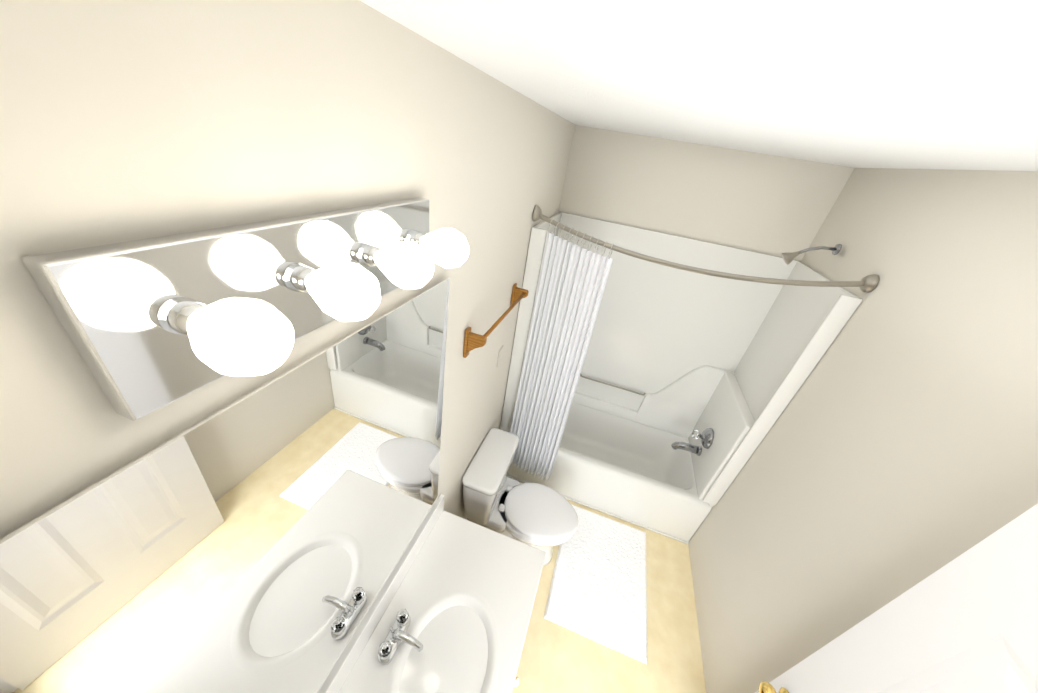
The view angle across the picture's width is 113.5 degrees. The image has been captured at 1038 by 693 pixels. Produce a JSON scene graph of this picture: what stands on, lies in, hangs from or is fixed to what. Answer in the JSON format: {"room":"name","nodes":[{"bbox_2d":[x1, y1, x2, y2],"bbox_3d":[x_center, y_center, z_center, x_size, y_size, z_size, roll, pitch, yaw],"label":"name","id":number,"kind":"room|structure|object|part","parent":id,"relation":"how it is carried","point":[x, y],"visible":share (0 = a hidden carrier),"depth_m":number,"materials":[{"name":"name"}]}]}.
{"room":"bathroom","nodes":[
{"label":"bathroom","id":0,"kind":"room"},
{"bbox_2d":[0,0,574,539],"bbox_3d":[-0.483,0.547,1.174,0.100,2.565,4.270,16,31,11],"label":"wall","id":1,"kind":"structure","parent":0,"point":[126,120],"depth_m":0.41,"materials":[{"name":"beige paint"}]},
{"bbox_2d":[0,278,449,692],"bbox_3d":[-0.451,0.482,0.906,0.020,1.111,0.987,16,31,11],"label":"mirror","id":2,"kind":"object","parent":1,"relation":"attached to","point":[260,539],"visible":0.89,"depth_m":0.59,"materials":[{"name":"clear glass"}]},
{"bbox_2d":[22,197,468,420],"bbox_3d":[-0.266,-0.117,0.579,0.167,0.180,0.620,16,31,11],"label":"sconce","id":3,"kind":"object","parent":1,"relation":"attached to","point":[151,325],"visible":1,"depth_m":0.39,"materials":[{"name":"silver metal"}]},
{"bbox_2d":[321,494,444,692],"bbox_3d":[-0.534,0.997,1.240,0.020,0.120,1.032,16,31,11],"label":"backsplash","id":4,"kind":"structure","parent":1,"relation":"attached to","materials":[{"name":"white ceramic"}]},
{"bbox_2d":[463,283,528,357],"bbox_3d":[-0.087,-0.141,1.628,0.085,0.130,0.633,16,31,11],"label":"towel rail","id":5,"kind":"object","parent":1,"relation":"attached to","point":[472,340],"visible":1,"depth_m":1.40,"materials":[{"name":"brown wood"}]},
{"bbox_3d":[-0.211,-0.016,1.386,0.013,0.130,0.038,16,31,11],"label":"plate","id":6,"kind":"part","parent":5,"relation":"part of","materials":[{"name":"brown wood"}]},
{"bbox_3d":[-0.171,-0.007,1.376,0.072,0.087,0.026,16,31,11],"label":"arm","id":7,"kind":"part","parent":5,"relation":"part of"},
{"bbox_3d":[-0.030,-0.285,1.885,0.013,0.130,0.038,16,31,11],"label":"plate","id":8,"kind":"part","parent":5,"relation":"part of","materials":[{"name":"brown wood"}]},
{"bbox_3d":[0.011,-0.275,1.875,0.072,0.087,0.026,16,31,11],"label":"arm","id":9,"kind":"part","parent":5,"relation":"part of"},
{"bbox_2d":[497,346,503,366],"bbox_3d":[-0.108,0.060,2.004,0.012,0.115,0.070,16,31,11],"label":"switch plate","id":10,"kind":"object","parent":1,"relation":"attached to","point":[500,353],"visible":0.98,"depth_m":2.00,"materials":[{"name":"beige paint"}]},
{"bbox_2d":[532,205,878,292],"bbox_3d":[0.825,-0.464,1.677,1.606,0.139,0.164,16,31,11],"label":"curtain rod","id":11,"kind":"object","parent":1,"relation":"attached to","point":[867,284],"visible":0.96,"depth_m":1.61,"materials":[{"name":"silver metal"}]},
{"bbox_2d":[509,219,613,481],"bbox_3d":[0.190,0.181,2.178,0.390,1.757,0.128,20,32,17],"label":"shower curtain","id":12,"kind":"object","parent":11,"relation":"hanging from","point":[572,280],"visible":0.94,"depth_m":2.07,"materials":[{"name":"white fabric"}]},
{"bbox_2d":[512,482,705,692],"bbox_3d":[0.456,2.009,1.619,2.500,0.100,4.270,16,31,11],"label":"floor","id":13,"kind":"structure","parent":0,"point":[555,658],"depth_m":1.97,"materials":[{"name":"tile"}]},
{"bbox_2d":[321,494,545,692],"bbox_3d":[-0.328,1.413,1.389,0.580,0.920,1.032,16,31,11],"label":"bathroom vanity","id":14,"kind":"object","parent":13,"relation":"on","point":[451,610],"visible":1,"depth_m":1.33,"materials":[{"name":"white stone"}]},
{"bbox_2d":[377,608,423,665],"bbox_3d":[-0.409,1.053,1.222,0.144,0.076,0.156,16,31,11],"label":"faucet","id":15,"kind":"object","parent":14,"relation":"on","point":[401,633],"depth_m":1.22,"materials":[{"name":"silver metal"}]},
{"bbox_2d":[462,428,578,565],"bbox_3d":[0.024,1.065,2.234,0.725,0.752,0.486,16,31,11],"label":"toilet","id":16,"kind":"object","parent":13,"relation":"on","point":[541,517],"visible":0.92,"depth_m":2.11,"materials":[{"name":"white ceramic"}]},
{"bbox_3d":[-0.192,0.855,2.199,0.196,0.353,0.464,16,31,11],"label":"tank","id":17,"kind":"part","parent":16,"relation":"part of","materials":[{"name":"white ceramic"}]},
{"bbox_3d":[-0.162,0.691,2.100,0.212,0.033,0.486,16,31,11],"label":"tank lid","id":18,"kind":"part","parent":16,"relation":"part of","materials":[{"name":"white ceramic"}]},
{"bbox_3d":[-0.116,0.851,2.005,0.020,0.024,0.078,16,31,11],"label":"lever","id":19,"kind":"part","parent":16,"relation":"part of","materials":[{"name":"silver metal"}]},
{"bbox_3d":[0.089,1.242,2.305,0.520,0.398,0.374,16,31,11],"label":"bowl","id":20,"kind":"part","parent":16,"relation":"part of","materials":[{"name":"white ceramic"}]},
{"bbox_3d":[0.141,1.072,2.195,0.483,0.015,0.380,16,31,11],"label":"seat","id":21,"kind":"part","parent":16,"relation":"part of","materials":[{"name":"white plastic"}]},
{"bbox_3d":[0.145,1.053,2.183,0.485,0.030,0.382,16,31,11],"label":"seat lid","id":22,"kind":"part","parent":16,"relation":"part of","materials":[{"name":"white plastic"}]},
{"bbox_2d":[544,504,646,663],"bbox_3d":[0.565,1.525,2.326,0.619,0.025,0.824,16,31,11],"label":"bath rug","id":23,"kind":"object","parent":13,"relation":"on","point":[598,592],"visible":0.98,"depth_m":2.23,"materials":[{"name":"white fabric"}]},
{"bbox_2d":[500,212,862,543],"bbox_3d":[0.802,0.186,2.493,1.602,2.204,0.740,16,31,11],"label":"bathtub","id":24,"kind":"object","parent":13,"relation":"on","point":[689,384],"visible":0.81,"depth_m":2.51,"materials":[{"name":"white ceramic"}]},
{"bbox_3d":[0.535,1.278,2.745,1.602,0.018,0.016,16,31,11],"label":"trim","id":25,"kind":"part","parent":24,"relation":"part of","materials":[{"name":"white ceramic"}]},
{"bbox_2d":[500,383,712,542],"bbox_3d":[0.679,0.928,2.945,1.602,0.450,0.726,16,31,11],"label":"basin","id":26,"kind":"object","parent":24,"relation":"in","point":[622,467],"depth_m":2.71,"materials":[{"name":"white ceramic"}]},
{"bbox_3d":[1.320,0.656,2.538,0.047,0.060,0.060,16,31,11],"label":"valve knob","id":27,"kind":"part","parent":24,"relation":"part of","materials":[{"name":"white plastic"}]},
{"bbox_2d":[360,0,1037,170],"bbox_3d":[0.838,-0.253,0.263,2.500,0.100,4.270,16,31,11],"label":"ceiling","id":28,"kind":"structure","parent":0,"point":[927,84],"depth_m":0.55,"materials":[{"name":"white paint"}]},
{"bbox_2d":[559,125,854,260],"bbox_3d":[1.329,-0.049,2.680,2.400,2.565,0.100,16,31,11],"label":"wall","id":29,"kind":"structure","parent":0,"point":[774,205],"depth_m":2.18,"materials":[{"name":"beige paint"}]},
{"bbox_2d":[688,168,1037,692],"bbox_3d":[1.333,0.714,1.408,0.100,2.565,2.720,16,31,11],"label":"wall","id":30,"kind":"structure","parent":0,"point":[894,455],"depth_m":1.30,"materials":[{"name":"beige paint"}]},
{"bbox_2d":[755,504,1037,692],"bbox_3d":[0.829,1.215,0.747,0.053,2.218,0.850,16,31,11],"label":"door","id":31,"kind":"structure","parent":30,"relation":"in","point":[966,621],"depth_m":0.77,"materials":[{"name":"white paint"}]},
{"bbox_2d":[759,681,788,692],"bbox_3d":[0.914,1.182,1.147,0.194,0.066,0.100,16,31,11],"label":"doorknob set","id":32,"kind":"object","parent":31,"relation":"attached to","point":[765,687],"depth_m":1.14,"materials":[{"name":"gold metal"}]}
]}

